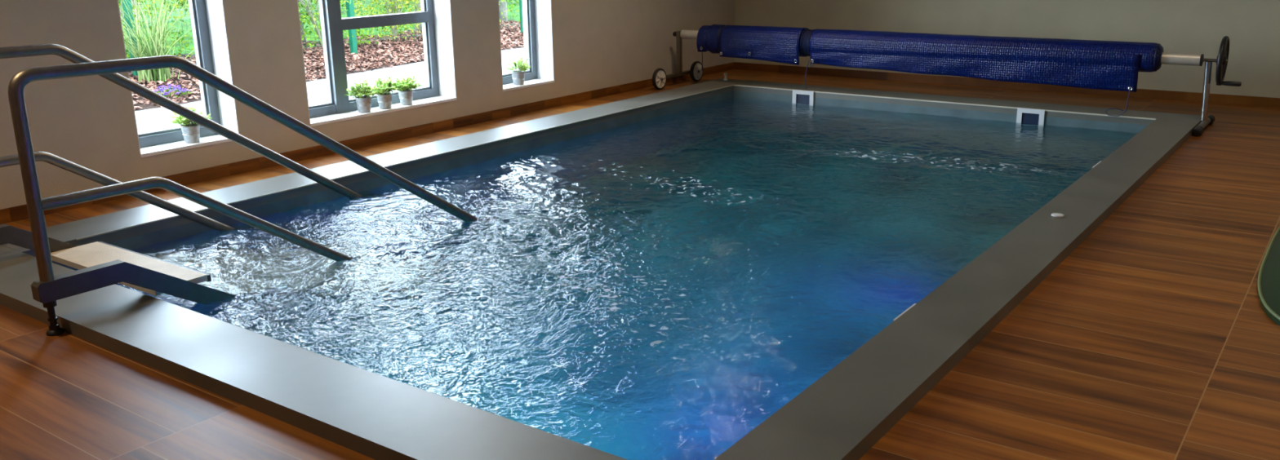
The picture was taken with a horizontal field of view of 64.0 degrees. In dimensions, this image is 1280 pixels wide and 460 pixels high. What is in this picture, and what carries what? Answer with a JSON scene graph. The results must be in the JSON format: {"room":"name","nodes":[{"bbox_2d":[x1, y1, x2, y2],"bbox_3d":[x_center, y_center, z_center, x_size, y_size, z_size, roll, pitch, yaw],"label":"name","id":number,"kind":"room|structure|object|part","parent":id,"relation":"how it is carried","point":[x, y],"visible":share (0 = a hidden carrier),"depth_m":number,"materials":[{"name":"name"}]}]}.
{"room":"indoor swimming pool","nodes":[
{"label":"indoor swimming pool","id":0,"kind":"room"},
{"bbox_2d":[0,0,734,209],"bbox_3d":[-2.435,-1.685,6.571,0.330,2.740,11.780,10,19,34],"label":"wall","id":1,"kind":"structure","parent":0,"point":[87,122],"depth_m":6.53,"materials":[{"name":"paint"}]},
{"bbox_2d":[117,0,239,157],"bbox_3d":[-2.844,-1.521,5.995,0.304,2.088,0.650,10,19,34],"label":"window","id":2,"kind":"structure","parent":1,"relation":"in","point":[207,17],"depth_m":6.33,"materials":[{"name":"white paint"}]},
{"bbox_3d":[-2.898,-1.538,6.031,0.065,2.062,0.638,10,19,34],"label":"frame","id":3,"kind":"part","parent":2,"relation":"part of","materials":[{"name":"grey metal"}]},
{"bbox_3d":[-2.830,-0.527,6.279,0.304,0.020,0.650,10,19,34],"label":"sill","id":4,"kind":"part","parent":2,"relation":"part of","materials":[{"name":"white paint"}]},
{"bbox_2d":[168,105,213,143],"bbox_3d":[-2.753,-0.651,6.249,0.223,0.232,0.255,10,19,34],"label":"potted plant","id":5,"kind":"object","parent":2,"relation":"on","point":[190,130],"visible":0.56,"depth_m":6.22,"materials":[{"name":"green plant"}]},
{"bbox_3d":[-2.746,-0.591,6.265,0.117,0.108,0.117,10,19,34],"label":"pot","id":6,"kind":"part","parent":5,"relation":"part of","materials":[{"name":"metal"}]},
{"bbox_2d":[0,62,734,224],"bbox_3d":[-2.280,-0.494,6.808,0.012,0.076,11.380,10,19,34],"label":"baseboard","id":7,"kind":"structure","parent":1,"relation":"attached to","point":[17,213],"depth_m":7.33,"materials":[{"name":"brown wood"}]},
{"bbox_2d":[297,0,457,127],"bbox_3d":[-1.949,-1.875,7.191,0.304,2.088,1.360,10,19,34],"label":"window","id":8,"kind":"structure","parent":1,"relation":"in","point":[435,15],"depth_m":7.49,"materials":[{"name":"white paint"}]},
{"bbox_2d":[343,79,379,113],"bbox_3d":[-1.976,-0.955,7.270,0.261,0.235,0.229,-4,16,-11],"label":"potted plant","id":9,"kind":"object","parent":8,"relation":"on","point":[363,103],"visible":1,"depth_m":7.23,"materials":[{"name":"green plant"}]},
{"bbox_3d":[-1.964,-0.892,7.282,0.117,0.108,0.117,10,19,34],"label":"pot","id":10,"kind":"part","parent":9,"relation":"part of","materials":[{"name":"metal"}]},
{"bbox_3d":[-1.935,-0.881,7.475,0.304,0.020,1.360,10,19,34],"label":"sill","id":11,"kind":"part","parent":8,"relation":"part of","materials":[{"name":"white paint"}]},
{"bbox_2d":[370,76,398,109],"bbox_3d":[-1.866,-0.995,7.414,0.236,0.231,0.222,-4,16,-12],"label":"potted plant","id":12,"kind":"object","parent":8,"relation":"on","point":[384,95],"visible":0.95,"depth_m":7.39,"materials":[{"name":"green plant"}]},
{"bbox_3d":[-1.853,-0.937,7.435,0.117,0.108,0.117,10,19,34],"label":"pot","id":13,"kind":"part","parent":12,"relation":"part of","materials":[{"name":"metal"}]},
{"bbox_2d":[392,75,422,105],"bbox_3d":[-1.722,-1.033,7.561,0.260,0.219,0.223,0,16,3],"label":"potted plant","id":14,"kind":"object","parent":8,"relation":"on","point":[405,91],"visible":0.94,"depth_m":7.55,"materials":[{"name":"green plant"}]},
{"bbox_3d":[-1.736,-0.985,7.597,0.117,0.108,0.117,10,19,34],"label":"pot","id":15,"kind":"part","parent":14,"relation":"part of","materials":[{"name":"metal"}]},
{"bbox_2d":[497,0,554,92],"bbox_3d":[-1.062,-2.226,8.378,0.304,2.088,0.645,10,19,34],"label":"window","id":16,"kind":"structure","parent":1,"relation":"in","point":[537,13],"depth_m":8.77,"materials":[{"name":"white paint"}]},
{"bbox_2d":[504,57,531,85],"bbox_3d":[-1.016,-1.331,8.547,0.226,0.232,0.238,-1,16,-2],"label":"potted plant","id":17,"kind":"object","parent":16,"relation":"on","point":[518,76],"visible":1,"depth_m":8.52,"materials":[{"name":"green plant"}]},
{"bbox_3d":[-1.016,-1.272,8.565,0.119,0.110,0.119,10,19,34],"label":"pot","id":18,"kind":"part","parent":17,"relation":"part of","materials":[{"name":"metal"}]},
{"bbox_3d":[-1.116,-2.243,8.413,0.065,2.062,0.633,10,19,34],"label":"frame","id":19,"kind":"part","parent":16,"relation":"part of","materials":[{"name":"grey metal"}]},
{"bbox_3d":[-1.048,-1.232,8.661,0.304,0.020,0.645,10,19,34],"label":"sill","id":20,"kind":"part","parent":16,"relation":"part of","materials":[{"name":"white paint"}]},
{"bbox_2d":[0,69,1279,459],"bbox_3d":[1.116,0.224,4.480,8.368,0.120,11.380,10,19,34],"label":"floor","id":21,"kind":"structure","parent":0,"point":[1154,339],"depth_m":3.49,"materials":[{"name":"brown wood"}]},
{"bbox_2d":[0,72,1200,459],"bbox_3d":[0.490,0.330,6.372,4.263,1.595,7.031,10,19,34],"label":"swimming pool","id":22,"kind":"object","parent":21,"relation":"in","point":[842,415],"visible":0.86,"depth_m":3.83,"materials":[{"name":"grey stone"}]},
{"bbox_2d":[0,44,477,336],"bbox_3d":[-1.907,0.014,5.024,1.024,1.904,2.430,10,19,34],"label":"steps","id":23,"kind":"structure","parent":22,"relation":"attached to","point":[100,264],"depth_m":4.33,"materials":[{"name":"metal"}]},
{"bbox_3d":[-2.407,-0.004,5.153,0.045,0.984,1.922,10,19,34],"label":"rail","id":24,"kind":"part","parent":23,"relation":"part of","materials":[{"name":"silver metal"}]},
{"bbox_3d":[-2.296,-0.405,5.207,0.049,1.188,2.406,10,19,34],"label":"handrail","id":25,"kind":"part","parent":23,"relation":"part of","materials":[{"name":"silver metal"}]},
{"bbox_3d":[-1.624,0.141,4.609,0.045,0.984,1.922,10,19,34],"label":"rail","id":26,"kind":"part","parent":23,"relation":"part of","materials":[{"name":"silver metal"}]},
{"bbox_3d":[-0.900,-0.661,7.271,0.004,0.007,6.131,10,19,34],"label":"coping edge trim","id":27,"kind":"part","parent":22,"relation":"part of","materials":[{"name":"grey stone"}]},
{"bbox_2d":[52,90,1147,267],"bbox_3d":[0.515,0.396,6.368,3.879,1.470,6.627,10,19,34],"label":"basin","id":28,"kind":"object","parent":22,"relation":"in","point":[184,228],"depth_m":7.76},
{"bbox_2d":[67,97,1137,459],"bbox_3d":[0.506,-0.245,6.186,3.639,0.034,6.387,10,19,34],"label":"pool water","id":29,"kind":"object","parent":22,"relation":"in","point":[658,288],"visible":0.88,"depth_m":4.87,"materials":[{"name":"teal liquid"}]},
{"bbox_3d":[2.364,-1.095,8.639,3.635,0.011,0.004,10,19,34],"label":"coping edge trim","id":30,"kind":"part","parent":22,"relation":"part of","materials":[{"name":"grey metal"}]},
{"bbox_2d":[652,30,1241,137],"bbox_3d":[2.284,-1.393,8.646,4.882,0.672,0.864,10,19,34],"label":"reel","id":31,"kind":"object","parent":21,"relation":"on","point":[660,77],"visible":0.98,"depth_m":7.48,"materials":[{"name":"silver metal"}]},
{"bbox_3d":[0.385,-1.734,10.043,0.040,0.432,0.044,10,19,34],"label":"stand post","id":32,"kind":"part","parent":31,"relation":"part of","materials":[{"name":"silver metal"}]},
{"bbox_2d":[696,24,1164,116],"bbox_3d":[2.233,-1.406,8.749,4.016,0.566,0.293,10,19,34],"label":"cover","id":33,"kind":"object","parent":31,"relation":"on","point":[1108,65],"visible":0.99,"depth_m":8.37,"materials":[{"name":"plastic"}]},
{"bbox_3d":[1.496,-1.384,9.204,0.031,0.293,0.125,0,16,3],"label":"tie cord","id":34,"kind":"part","parent":33,"relation":"part of","materials":[{"name":"grey fabric"}]},
{"bbox_3d":[3.599,-0.958,7.711,0.154,0.208,0.021,8,18,27],"label":"tie cord","id":35,"kind":"part","parent":33,"relation":"part of","materials":[{"name":"white fabric"}]},
{"bbox_3d":[4.127,-1.002,7.461,0.068,0.444,0.046,10,19,34],"label":"stand post","id":36,"kind":"part","parent":31,"relation":"part of","materials":[{"name":"metal"}]},
{"bbox_3d":[4.211,-1.048,7.321,0.154,0.036,0.036,10,19,34],"label":"crank handle","id":37,"kind":"part","parent":31,"relation":"part of","materials":[{"name":"black plastic"}]},
{"bbox_2d":[1257,226,1279,325],"bbox_3d":[3.143,0.161,4.325,0.852,0.033,2.172,10,19,34],"label":"exercise mat","id":38,"kind":"object","parent":21,"relation":"on","point":[1268,277],"visible":1,"depth_m":4.15,"materials":[{"name":"green plastic"}]},
{"bbox_2d":[733,0,1279,97],"bbox_3d":[4.554,-2.355,8.576,8.568,2.740,0.200,10,19,34],"label":"wall","id":39,"kind":"structure","parent":0,"point":[1252,27],"depth_m":8.98,"materials":[{"name":"paint"}]},
{"bbox_2d":[733,62,1279,107],"bbox_3d":[4.432,-1.179,8.879,8.356,0.076,0.012,10,19,34],"label":"baseboard","id":40,"kind":"structure","parent":39,"relation":"attached to","point":[1140,93],"depth_m":9.57,"materials":[{"name":"brown wood"}]},
{"label":"outside","id":41,"kind":"structure","parent":0,"visible":0},
{"bbox_2d":[128,21,524,111],"bbox_3d":[-3.445,-2.084,12.227,2.400,0.190,20.000,10,19,34],"label":"mulch bed","id":42,"kind":"object","parent":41,"point":[149,106],"visible":0.09,"depth_m":11.51,"materials":[{"name":"brown wood"}]},
{"bbox_2d":[118,0,194,57],"bbox_3d":[-5.716,-2.722,10.650,2.427,2.053,1.835,-14,21,-39],"label":"shrub","id":43,"kind":"object","parent":42,"relation":"on","point":[121,3],"visible":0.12,"depth_m":11.31,"materials":[{"name":"green plant"}]},
{"bbox_2d":[119,0,195,83],"bbox_3d":[-4.729,-1.970,9.767,1.751,1.117,1.803,10,19,34],"label":"ornamental grass","id":44,"kind":"object","parent":42,"relation":"on","point":[155,75],"depth_m":9.89,"materials":[{"name":"green plant"}]},
{"bbox_2d":[153,84,191,97],"bbox_3d":[-4.353,-1.289,9.452,0.352,0.106,0.358,3,16,12],"label":"flowers","id":45,"kind":"object","parent":42,"relation":"on","point":[174,88],"visible":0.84,"depth_m":9.45,"materials":[{"name":"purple plant"}]},
{"bbox_2d":[162,0,191,31],"bbox_3d":[-4.560,-2.276,11.105,1.276,0.925,1.089,-3,16,-8],"label":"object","id":46,"kind":"object","parent":42,"relation":"on","point":[172,1],"depth_m":10.96,"materials":[{"name":"green plant"}]},
{"bbox_2d":[138,0,304,56],"bbox_3d":[-4.686,-2.844,11.422,2.031,1.836,1.814,10,19,34],"label":"shrub","id":47,"kind":"object","parent":42,"relation":"on","point":[180,1],"visible":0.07,"depth_m":11.12,"materials":[{"name":"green plant"}]},
{"bbox_2d":[297,0,306,42],"bbox_3d":[-4.029,-5.654,11.989,2.283,7.178,2.269,10,19,34],"label":"tree","id":48,"kind":"object","parent":42,"relation":"on","point":[301,28],"visible":0.15,"depth_m":12.71,"materials":[{"name":"green plant"}]},
{"bbox_2d":[119,0,519,58],"bbox_3d":[-7.880,-3.384,15.159,9.100,1.000,20.000,10,19,34],"label":"undergrowth","id":49,"kind":"object","parent":42,"relation":"on","point":[344,15],"visible":0.09,"depth_m":14.42,"materials":[{"name":"green plant"}]},
{"bbox_2d":[118,0,188,23],"bbox_3d":[-6.819,-4.742,13.113,3.074,4.206,2.891,10,19,34],"label":"shrub","id":50,"kind":"object","parent":49,"relation":"on","point":[184,3],"visible":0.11,"depth_m":13.53,"materials":[{"name":"green plant"}]},
{"bbox_2d":[120,0,523,76],"bbox_3d":[-3.487,-2.966,11.933,0.060,1.950,11.260,10,19,34],"label":"fence","id":51,"kind":"object","parent":42,"relation":"on","point":[353,42],"visible":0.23,"depth_m":12.09,"materials":[{"name":"green metal"}]},
{"bbox_3d":[-4.996,-2.369,9.914,0.060,1.950,0.060,10,19,34],"label":"post","id":52,"kind":"part","parent":51,"relation":"part of","materials":[{"name":"green metal"}]},
{"bbox_3d":[-3.434,-2.987,12.003,0.060,1.950,0.060,10,19,34],"label":"post","id":53,"kind":"part","parent":51,"relation":"part of","materials":[{"name":"green metal"}]},
{"bbox_3d":[-1.674,-3.683,14.356,0.060,1.950,0.060,10,19,34],"label":"post","id":54,"kind":"part","parent":51,"relation":"part of","materials":[{"name":"green metal"}]},
{"bbox_2d":[128,20,524,110],"bbox_3d":[-3.384,-2.090,12.186,2.394,0.269,11.068,10,19,34],"label":"bark mulch","id":55,"kind":"object","parent":42,"relation":"on","point":[153,84],"visible":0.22,"depth_m":12.16,"materials":[{"name":"brown wood"}]},
{"bbox_2d":[297,0,382,48],"bbox_3d":[-3.708,-3.023,12.308,1.585,1.668,1.836,10,19,34],"label":"shrub","id":56,"kind":"object","parent":42,"relation":"on","point":[312,17],"visible":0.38,"depth_m":12.31,"materials":[{"name":"green plant"}]},
{"bbox_2d":[340,0,361,13],"bbox_3d":[-5.101,-5.359,14.890,2.607,4.393,3.236,4,17,17],"label":"shrub","id":57,"kind":"object","parent":42,"relation":"on","point":[342,6],"visible":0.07,"depth_m":15.45,"materials":[{"name":"green plant"}]},
{"bbox_2d":[341,0,422,39],"bbox_3d":[-3.351,-3.373,13.224,1.817,1.830,1.778,10,19,34],"label":"shrub","id":58,"kind":"object","parent":42,"relation":"on","point":[396,11],"visible":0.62,"depth_m":13.27,"materials":[{"name":"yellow plant"}]},
{"bbox_2d":[413,0,422,31],"bbox_3d":[-3.235,-6.306,13.259,2.192,7.703,2.205,-1,16,-2],"label":"tree","id":59,"kind":"object","parent":42,"relation":"on","point":[419,4],"visible":0.02,"depth_m":14.25,"materials":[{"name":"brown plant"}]},
{"bbox_2d":[402,0,511,31],"bbox_3d":[-2.642,-3.739,14.326,1.727,1.907,1.759,9,18,30],"label":"shrub","id":60,"kind":"object","parent":42,"relation":"on","point":[503,0],"visible":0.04,"depth_m":14.47,"materials":[{"name":"green plant"}]},
{"bbox_2d":[498,0,508,22],"bbox_3d":[-2.277,-6.550,14.557,2.511,7.437,2.000,10,19,34],"label":"tree","id":61,"kind":"object","parent":42,"relation":"on","point":[503,4],"visible":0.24,"depth_m":15.54,"materials":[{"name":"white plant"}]},
{"bbox_2d":[502,0,519,21],"bbox_3d":[-2.394,-3.880,15.566,1.952,1.397,2.140,-1,16,1],"label":"shrub","id":62,"kind":"object","parent":42,"relation":"on","point":[509,1],"visible":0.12,"depth_m":15.83,"materials":[{"name":"green plant"}]},
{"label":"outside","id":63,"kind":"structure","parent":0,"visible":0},
{"bbox_2d":[134,48,524,133],"bbox_3d":[-1.679,-1.668,11.029,3.459,0.001,20.000,10,19,34],"label":"paving","id":64,"kind":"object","parent":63,"point":[153,119],"visible":0.05,"depth_m":10.57,"materials":[{"name":"grey concrete"}]}
]}

